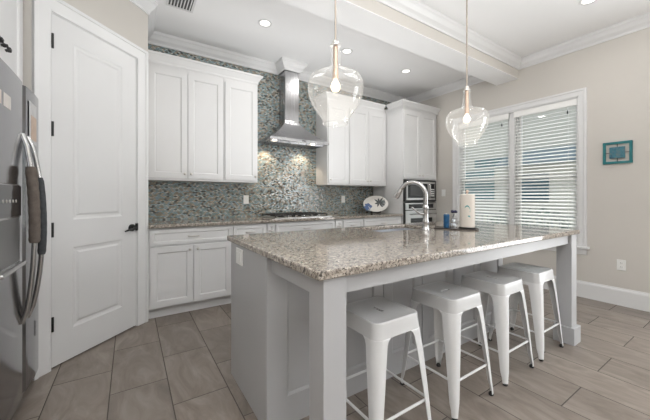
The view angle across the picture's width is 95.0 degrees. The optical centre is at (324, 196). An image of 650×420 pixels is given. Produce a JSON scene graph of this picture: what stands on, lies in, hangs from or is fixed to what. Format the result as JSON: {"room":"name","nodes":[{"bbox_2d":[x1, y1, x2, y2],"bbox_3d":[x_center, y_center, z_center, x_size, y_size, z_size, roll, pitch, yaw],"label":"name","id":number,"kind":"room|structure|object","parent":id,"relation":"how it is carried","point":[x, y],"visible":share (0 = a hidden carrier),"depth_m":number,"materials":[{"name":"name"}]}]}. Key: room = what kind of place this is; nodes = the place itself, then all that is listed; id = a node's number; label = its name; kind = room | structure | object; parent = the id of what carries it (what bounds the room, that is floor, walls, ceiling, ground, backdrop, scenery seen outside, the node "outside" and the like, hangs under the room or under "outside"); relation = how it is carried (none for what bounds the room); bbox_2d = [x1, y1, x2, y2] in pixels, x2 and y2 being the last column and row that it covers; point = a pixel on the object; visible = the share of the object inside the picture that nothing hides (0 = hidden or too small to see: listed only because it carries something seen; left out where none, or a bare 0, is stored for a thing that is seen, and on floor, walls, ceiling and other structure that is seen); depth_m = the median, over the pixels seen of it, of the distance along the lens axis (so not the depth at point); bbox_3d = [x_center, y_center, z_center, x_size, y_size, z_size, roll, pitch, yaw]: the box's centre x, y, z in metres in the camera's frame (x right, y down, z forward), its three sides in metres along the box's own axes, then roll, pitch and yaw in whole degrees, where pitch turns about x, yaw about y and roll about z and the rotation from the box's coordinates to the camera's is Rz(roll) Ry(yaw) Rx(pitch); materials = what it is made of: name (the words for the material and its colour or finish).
{"room":"kitchen","nodes":[
{"label":"kitchen","id":0,"kind":"room"},
{"bbox_2d":[23,0,30,89],"bbox_3d":[-2.219,-0.345,1.763,0.718,3.050,0.100,0,0,-33],"label":"wall","id":1,"kind":"structure","parent":0,"point":[26,3],"depth_m":1.91,"materials":[{"name":"beige paint"}]},
{"bbox_2d":[31,0,147,90],"bbox_3d":[-1.842,-0.345,2.396,0.100,3.050,0.956,0,0,12],"label":"wall","id":2,"kind":"structure","parent":0,"point":[123,17],"depth_m":2.55,"materials":[{"name":"beige paint"}]},
{"bbox_2d":[32,0,147,380],"bbox_3d":[-1.812,-0.097,2.380,0.165,2.554,0.933,0,0,12],"label":"door","id":3,"kind":"structure","parent":2,"relation":"in","point":[90,82],"depth_m":2.28,"materials":[{"name":"paint"}]},
{"bbox_2d":[129,0,483,102],"bbox_3d":[-0.350,-1.808,3.475,5.720,0.125,1.671,0,0,-33],"label":"trim","id":4,"kind":"structure","parent":2,"relation":"attached to","point":[149,7],"depth_m":4.06,"materials":[{"name":"white paint"}]},
{"bbox_2d":[148,44,390,219],"bbox_3d":[-0.236,-0.345,4.620,4.576,3.050,0.120,0,0,-33],"label":"wall","id":5,"kind":"structure","parent":0,"point":[286,183],"depth_m":4.18,"materials":[{"name":"tile"}]},
{"bbox_2d":[148,61,223,182],"bbox_3d":[-1.604,-0.820,3.434,0.784,1.280,0.362,0,0,-33],"label":"upper cabinet","id":6,"kind":"object","parent":5,"relation":"attached to","point":[186,107],"visible":0.91,"depth_m":3.29,"materials":[{"name":"white paint"}]},
{"bbox_2d":[148,49,262,84],"bbox_3d":[-1.403,-1.470,3.562,1.258,0.100,0.367,0,0,-33],"label":"crown molding","id":7,"kind":"structure","parent":6,"relation":"on","point":[153,56],"depth_m":3.38,"materials":[{"name":"white paint"}]},
{"bbox_2d":[219,78,257,183],"bbox_3d":[-1.100,-0.820,3.764,0.418,1.280,0.362,0,0,-33],"label":"upper cabinet","id":8,"kind":"object","parent":5,"relation":"attached to","point":[240,97],"visible":0.95,"depth_m":3.64,"materials":[{"name":"white paint"}]},
{"bbox_2d":[243,195,248,203],"bbox_3d":[-1.060,0.035,4.003,0.072,0.115,0.010,0,0,-33],"label":"wall outlet","id":9,"kind":"object","parent":5,"relation":"attached to","point":[245,197],"visible":1,"depth_m":4.00,"materials":[{"name":"white plastic"}]},
{"bbox_2d":[258,70,328,148],"bbox_3d":[-0.429,-1.260,4.162,0.890,1.080,0.432,0,0,-33],"label":"range hood","id":10,"kind":"object","parent":5,"relation":"attached to","point":[289,133],"visible":0.94,"depth_m":4.13,"materials":[{"name":"silver metal"}]},
{"bbox_2d":[316,100,348,185],"bbox_3d":[0.124,-0.820,4.565,0.392,1.280,0.362,0,0,-33],"label":"upper cabinet","id":11,"kind":"object","parent":5,"relation":"attached to","point":[332,160],"visible":0.99,"depth_m":4.45,"materials":[{"name":"white paint"}]},
{"bbox_2d":[344,104,385,186],"bbox_3d":[0.619,-0.820,4.889,0.786,1.280,0.362,0,0,-33],"label":"upper cabinet","id":12,"kind":"object","parent":5,"relation":"attached to","point":[367,127],"visible":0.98,"depth_m":4.75,"materials":[{"name":"white paint"}]},
{"bbox_2d":[313,91,439,114],"bbox_3d":[0.901,-1.470,4.851,2.115,0.100,0.732,0,0,-33],"label":"crown molding","id":13,"kind":"structure","parent":12,"relation":"on","point":[326,95],"depth_m":4.71,"materials":[{"name":"white paint"}]},
{"bbox_2d":[12,284,649,419],"bbox_3d":[1.105,1.210,1.252,6.020,0.060,7.285,0,0,-33],"label":"floor","id":14,"kind":"structure","parent":0,"point":[177,366],"depth_m":1.96,"materials":[{"name":"tile"}]},
{"bbox_2d":[0,58,46,419],"bbox_3d":[-1.871,0.270,1.378,0.817,1.780,0.865,0,0,-33],"label":"refrigerator","id":15,"kind":"object","parent":14,"relation":"on","point":[21,267],"depth_m":1.53,"materials":[{"name":"silver metal"}]},
{"bbox_2d":[3,92,10,109],"bbox_3d":[-1.491,-0.449,1.398,0.002,0.062,0.097,0,0,-33],"label":"photo","id":16,"kind":"object","parent":15,"relation":"attached to","point":[6,99],"visible":1,"depth_m":1.39,"materials":[{"name":"paper"}]},
{"bbox_2d":[29,101,36,145],"bbox_3d":[-1.729,-0.430,1.764,0.002,0.240,0.155,0,0,-33],"label":"photo","id":17,"kind":"object","parent":15,"relation":"attached to","point":[32,108],"visible":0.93,"depth_m":1.75,"materials":[{"name":"paper"}]},
{"bbox_2d":[31,115,35,141],"bbox_3d":[-1.733,-0.405,1.773,0.002,0.140,0.115,0,0,-33],"label":"photo","id":18,"kind":"object","parent":15,"relation":"attached to","point":[33,120],"visible":0.86,"depth_m":1.76,"materials":[{"name":"paper"}]},
{"bbox_2d":[148,225,231,318],"bbox_3d":[-1.510,0.741,3.294,0.789,0.879,0.700,0,0,-33],"label":"base cabinet","id":19,"kind":"object","parent":14,"relation":"on","point":[189,268],"visible":0.93,"depth_m":3.01,"materials":[{"name":"white paint"}]},
{"bbox_2d":[232,223,265,234],"bbox_3d":[-1.014,0.741,3.619,0.393,0.879,0.700,0,0,-33],"label":"base cabinet","id":20,"kind":"object","parent":14,"relation":"on","point":[238,229],"visible":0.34,"depth_m":3.35,"materials":[{"name":"white paint"}]},
{"bbox_2d":[266,223,274,232],"bbox_3d":[-0.804,0.741,3.756,0.104,0.879,0.700,0,0,-33],"label":"base cabinet","id":21,"kind":"object","parent":14,"relation":"on","point":[270,227],"visible":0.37,"depth_m":3.49,"materials":[{"name":"white paint"}]},
{"bbox_2d":[274,220,333,231],"bbox_3d":[-0.398,0.741,4.022,0.862,0.879,0.700,0,0,-33],"label":"base cabinet","id":22,"kind":"object","parent":14,"relation":"on","point":[317,224],"visible":0.23,"depth_m":3.73,"materials":[{"name":"white paint"}]},
{"bbox_2d":[148,212,402,228],"bbox_3d":[-0.403,0.283,4.026,3.442,0.034,0.689,0,0,-33],"label":"countertop","id":23,"kind":"structure","parent":22,"relation":"on","point":[152,224],"depth_m":3.52,"materials":[{"name":"stone"}]},
{"bbox_2d":[259,212,331,218],"bbox_3d":[-0.397,0.243,4.040,0.840,0.046,0.525,0,0,-33],"label":"gas cooktop","id":24,"kind":"object","parent":23,"relation":"in","point":[291,214],"visible":1,"depth_m":3.91,"materials":[{"name":"silver metal"}]},
{"bbox_2d":[363,196,387,212],"bbox_3d":[0.831,0.122,4.878,0.410,0.284,0.124,0,0,0],"label":"oval platter","id":25,"kind":"object","parent":23,"relation":"on","point":[376,204],"visible":1,"depth_m":4.88,"materials":[{"name":"white ceramic"}]},
{"bbox_2d":[334,219,341,227],"bbox_3d":[0.018,0.741,4.294,0.128,0.879,0.700,0,0,-33],"label":"base cabinet","id":26,"kind":"object","parent":14,"relation":"on","point":[337,222],"visible":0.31,"depth_m":4.03,"materials":[{"name":"white paint"}]},
{"bbox_2d":[342,218,362,227],"bbox_3d":[0.227,0.741,4.431,0.368,0.879,0.700,0,0,-33],"label":"base cabinet","id":27,"kind":"object","parent":14,"relation":"on","point":[356,222],"visible":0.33,"depth_m":4.16,"materials":[{"name":"white paint"}]},
{"bbox_2d":[363,216,400,225],"bbox_3d":[0.711,0.741,4.748,0.786,0.879,0.700,0,0,-33],"label":"base cabinet","id":28,"kind":"object","parent":14,"relation":"on","point":[396,219],"visible":0.18,"depth_m":4.46,"materials":[{"name":"white paint"}]},
{"bbox_2d":[346,296,430,419],"bbox_3d":[0.269,0.874,1.521,0.389,0.613,0.390,0,0,-33],"label":"bar stool","id":29,"kind":"object","parent":14,"relation":"on","point":[378,319],"visible":0.76,"depth_m":1.40,"materials":[{"name":"metal"}]},
{"bbox_2d":[373,107,435,222],"bbox_3d":[1.419,-0.141,5.191,0.879,2.642,0.736,0,0,-33],"label":"tall cabinet","id":30,"kind":"object","parent":14,"relation":"on","point":[410,133],"visible":0.43,"depth_m":4.86,"materials":[{"name":"white paint"}]},
{"bbox_2d":[403,180,435,201],"bbox_3d":[1.443,-0.100,5.086,0.781,0.350,0.578,0,0,-33],"label":"microwave","id":31,"kind":"object","parent":30,"relation":"in","point":[411,193],"visible":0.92,"depth_m":4.83,"materials":[{"name":"silver metal"}]},
{"bbox_2d":[403,202,436,222],"bbox_3d":[1.448,0.445,5.079,0.781,0.720,0.596,0,0,-33],"label":"wall oven","id":32,"kind":"object","parent":30,"relation":"in","point":[409,215],"visible":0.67,"depth_m":4.81,"materials":[{"name":"silver metal"}]},
{"bbox_2d":[231,234,580,419],"bbox_3d":[0.722,0.741,2.220,2.506,0.879,1.145,0,0,-33],"label":"kitchen island","id":33,"kind":"object","parent":14,"relation":"on","point":[294,350],"visible":0.47,"depth_m":1.58,"materials":[{"name":"grey paint"}]},
{"bbox_2d":[236,247,242,265],"bbox_3d":[-0.528,0.366,1.833,0.010,0.097,0.115,0,0,-33],"label":"island outlet","id":34,"kind":"object","parent":33,"relation":"attached to","point":[239,253],"visible":1,"depth_m":1.81,"materials":[{"name":"white plastic"}]},
{"bbox_2d":[227,220,579,280],"bbox_3d":[0.702,0.283,2.243,2.515,0.034,1.195,0,0,-33],"label":"island countertop","id":35,"kind":"structure","parent":33,"relation":"on","point":[318,254],"depth_m":1.68,"materials":[{"name":"stone"}]},
{"bbox_2d":[374,228,411,231],"bbox_3d":[0.600,0.391,2.571,0.652,0.179,0.357,0,0,-33],"label":"sink","id":36,"kind":"object","parent":35,"relation":"in","point":[398,229],"visible":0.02,"depth_m":2.79,"materials":[{"name":"silver metal"}]},
{"bbox_2d":[394,180,429,229],"bbox_3d":[0.704,0.064,2.444,0.290,0.404,0.106,0,0,25],"label":"faucet","id":37,"kind":"object","parent":35,"relation":"on","point":[425,222],"visible":0.98,"depth_m":2.40,"materials":[{"name":"grey metal"}]},
{"bbox_2d":[434,226,478,230],"bbox_3d":[1.092,0.262,2.481,0.330,0.009,0.170,0,0,25],"label":"serving tray","id":38,"kind":"object","parent":35,"relation":"on","point":[436,227],"visible":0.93,"depth_m":2.43,"materials":[{"name":"brown wood"}]},
{"bbox_2d":[443,214,449,227],"bbox_3d":[1.015,0.199,2.490,0.047,0.119,0.047,0,0,-33],"label":"beverage can","id":39,"kind":"object","parent":38,"relation":"on","point":[446,217],"visible":0.95,"depth_m":2.47,"materials":[{"name":"blue metal"}]},
{"bbox_2d":[450,210,457,228],"bbox_3d":[1.070,0.183,2.472,0.072,0.151,0.073,0,0,-33],"label":"bottle","id":40,"kind":"object","parent":38,"relation":"on","point":[453,218],"visible":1,"depth_m":2.46,"materials":[{"name":"clear glass"}]},
{"bbox_2d":[458,190,475,228],"bbox_3d":[1.177,0.099,2.467,0.132,0.318,0.132,0,0,-33],"label":"paper towel roll","id":41,"kind":"object","parent":38,"relation":"on","point":[467,201],"visible":1,"depth_m":2.42,"materials":[{"name":"paper"}]},
{"bbox_2d":[400,281,493,419],"bbox_3d":[0.740,0.874,1.828,0.390,0.613,0.389,0,0,-33],"label":"bar stool","id":42,"kind":"object","parent":14,"relation":"on","point":[448,301],"visible":0.95,"depth_m":1.73,"materials":[{"name":"white metal"}]},
{"bbox_2d":[460,270,533,386],"bbox_3d":[1.181,0.874,2.118,0.389,0.613,0.390,0,0,-33],"label":"bar stool","id":43,"kind":"object","parent":14,"relation":"on","point":[500,287],"visible":0.84,"depth_m":2.00,"materials":[{"name":"white metal"}]},
{"bbox_2d":[488,262,563,361],"bbox_3d":[1.610,0.874,2.398,0.389,0.613,0.390,0,0,-33],"label":"bar stool","id":44,"kind":"object","parent":14,"relation":"on","point":[534,276],"visible":0.88,"depth_m":2.30,"materials":[{"name":"white metal"}]},
{"bbox_2d":[154,0,649,97],"bbox_3d":[1.105,-1.900,1.252,6.020,0.060,7.285,0,0,-33],"label":"ceiling","id":45,"kind":"structure","parent":0,"point":[522,27],"depth_m":3.35,"materials":[{"name":"paint"}]},
{"bbox_2d":[166,0,196,12],"bbox_3d":[-1.339,-1.865,2.796,0.240,0.010,0.385,0,0,-33],"label":"ceiling vent","id":46,"kind":"object","parent":45,"relation":"in","point":[185,5],"visible":1,"depth_m":2.89,"materials":[{"name":"white metal"}]},
{"bbox_2d":[258,19,271,26],"bbox_3d":[-0.645,-1.867,3.203,0.150,0.006,0.150,0,0,-33],"label":"recessed light","id":47,"kind":"object","parent":45,"relation":"in","point":[262,22],"visible":1,"depth_m":3.20,"materials":[{"name":"white paint"}]},
{"bbox_2d":[308,0,363,126],"bbox_3d":[0.065,-1.158,1.835,0.343,1.422,0.343,0,0,-33],"label":"pendant light","id":48,"kind":"object","parent":45,"relation":"hanging from","point":[335,86],"visible":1,"depth_m":1.82,"materials":[{"name":"clear glass"}]},
{"bbox_2d":[332,46,338,79],"bbox_3d":[0.065,-0.828,1.835,0.038,0.205,0.038,0,0,-33],"label":"socket","id":49,"kind":"object","parent":48,"relation":"attached to","point":[335,72],"depth_m":1.82,"materials":[{"name":"gold metal"}]},
{"bbox_2d":[341,48,352,53],"bbox_3d":[0.282,-1.867,3.817,0.150,0.006,0.150,0,0,-33],"label":"recessed light","id":50,"kind":"object","parent":45,"relation":"in","point":[346,50],"visible":1,"depth_m":3.82,"materials":[{"name":"white paint"}]},
{"bbox_2d":[280,0,518,84],"bbox_3d":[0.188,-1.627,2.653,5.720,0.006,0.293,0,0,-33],"label":"ceiling beam","id":51,"kind":"structure","parent":45,"relation":"attached to","point":[348,14],"depth_m":2.98,"materials":[{"name":"paint"}]},
{"bbox_2d":[401,69,410,72],"bbox_3d":[1.202,-1.867,4.423,0.150,0.006,0.150,0,0,-33],"label":"recessed light","id":52,"kind":"object","parent":45,"relation":"in","point":[403,70],"visible":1,"depth_m":4.42,"materials":[{"name":"white paint"}]},
{"bbox_2d":[446,0,488,146],"bbox_3d":[1.239,-1.158,2.603,0.343,1.422,0.343,0,0,-33],"label":"pendant light","id":53,"kind":"object","parent":45,"relation":"hanging from","point":[466,119],"visible":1,"depth_m":2.60,"materials":[{"name":"clear glass"}]},
{"bbox_2d":[464,91,468,113],"bbox_3d":[1.239,-0.828,2.603,0.038,0.205,0.038,0,0,-33],"label":"socket","id":54,"kind":"object","parent":53,"relation":"attached to","point":[466,110],"depth_m":2.59,"materials":[{"name":"gold metal"}]},
{"bbox_2d":[579,0,596,5],"bbox_3d":[2.506,-1.867,2.829,0.150,0.006,0.150,0,0,-33],"label":"recessed light","id":55,"kind":"object","parent":45,"relation":"in","point":[582,2],"visible":1,"depth_m":2.86,"materials":[{"name":"white paint"}]},
{"bbox_2d":[419,27,649,292],"bbox_3d":[3.602,-0.345,2.796,0.150,3.050,7.135,0,0,-33],"label":"wall","id":56,"kind":"structure","parent":0,"point":[615,73],"depth_m":3.37,"materials":[{"name":"beige paint"}]},
{"bbox_2d":[346,0,518,77],"bbox_3d":[0.189,-1.750,2.652,5.720,0.240,0.289,0,0,-33],"label":"trim","id":57,"kind":"structure","parent":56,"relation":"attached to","point":[373,6],"depth_m":3.06,"materials":[{"name":"beige paint"}]},
{"bbox_2d":[375,0,521,69],"bbox_3d":[0.290,-1.808,2.497,5.720,0.125,0.080,0,0,-33],"label":"trim","id":58,"kind":"structure","parent":56,"relation":"attached to","point":[416,10],"depth_m":3.18,"materials":[{"name":"white paint"}]},
{"bbox_2d":[452,87,589,254],"bbox_3d":[2.633,-0.300,4.231,0.200,1.960,1.773,0,0,-33],"label":"window","id":59,"kind":"structure","parent":56,"relation":"in","point":[580,94],"depth_m":4.07,"materials":[{"name":"white paint"}]},
{"bbox_2d":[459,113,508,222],"bbox_3d":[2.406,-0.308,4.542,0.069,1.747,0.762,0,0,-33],"label":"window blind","id":60,"kind":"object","parent":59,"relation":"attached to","point":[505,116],"visible":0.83,"depth_m":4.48,"materials":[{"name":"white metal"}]},
{"bbox_2d":[519,12,649,69],"bbox_3d":[4.043,-1.808,1.911,0.080,0.125,5.171,0,0,-33],"label":"trim","id":61,"kind":"structure","parent":56,"relation":"attached to","point":[640,22],"depth_m":3.42,"materials":[{"name":"white paint"}]},
{"bbox_2d":[522,276,649,311],"bbox_3d":[2.830,1.085,3.824,0.016,0.190,3.100,0,0,-33],"label":"baseboard","id":62,"kind":"structure","parent":56,"relation":"attached to","point":[638,300],"depth_m":3.29,"materials":[{"name":"white paint"}]},
{"bbox_2d":[602,140,632,164],"bbox_3d":[3.194,-0.485,3.257,0.024,0.240,0.240,0,0,-33],"label":"wall art","id":63,"kind":"object","parent":56,"relation":"attached to","point":[617,152],"visible":1,"depth_m":3.25,"materials":[{"name":"teal paint"}]},
{"bbox_2d":[617,259,625,270],"bbox_3d":[3.218,0.739,3.236,0.010,0.116,0.072,0,0,-33],"label":"wall outlet","id":64,"kind":"object","parent":56,"relation":"attached to","point":[621,264],"visible":1,"depth_m":3.23,"materials":[{"name":"white plastic"}]},
{"bbox_3d":[-0.970,-0.345,-0.910,0.120,3.050,5.940,0,0,-33],"label":"wall","id":65,"kind":"structure","parent":0,"visible":0},
{"bbox_2d":[0,0,22,84],"bbox_3d":[-1.931,-1.055,1.329,0.720,0.810,0.860,0,0,-33],"label":"upper cabinet","id":66,"kind":"object","parent":65,"relation":"attached to","point":[11,11],"visible":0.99,"depth_m":1.73,"materials":[{"name":"white paint"}]},
{"label":"outside","id":67,"kind":"structure","parent":0,"visible":0},
{"bbox_3d":[9.864,1.630,16.613,25.300,0.100,33.000,0,0,-33],"label":"ground","id":68,"kind":"structure","parent":67,"visible":0},
{"bbox_2d":[486,210,525,224],"bbox_3d":[4.744,0.958,7.765,0.904,1.244,0.915,0,0,-33],"label":"shrub","id":69,"kind":"object","parent":68,"relation":"on","point":[499,210],"visible":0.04,"depth_m":7.81,"materials":[{"name":"green plant"}]},
{"bbox_2d":[465,98,576,243],"bbox_3d":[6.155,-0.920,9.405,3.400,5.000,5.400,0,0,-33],"label":"window blinds","id":70,"kind":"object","parent":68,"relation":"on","point":[504,124],"visible":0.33,"depth_m":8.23,"materials":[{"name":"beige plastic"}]},
{"bbox_2d":[475,212,574,228],"bbox_3d":[3.505,0.960,6.715,0.060,1.240,5.000,0,0,-33],"label":"porch railing","id":71,"kind":"object","parent":68,"relation":"on","point":[475,212],"visible":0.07,"depth_m":5.87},
{"bbox_2d":[522,206,569,228],"bbox_3d":[4.776,0.888,6.588,1.115,1.384,1.112,0,0,-33],"label":"shrub","id":72,"kind":"object","parent":68,"relation":"on","point":[544,206],"visible":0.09,"depth_m":6.51,"materials":[{"name":"green plant"}]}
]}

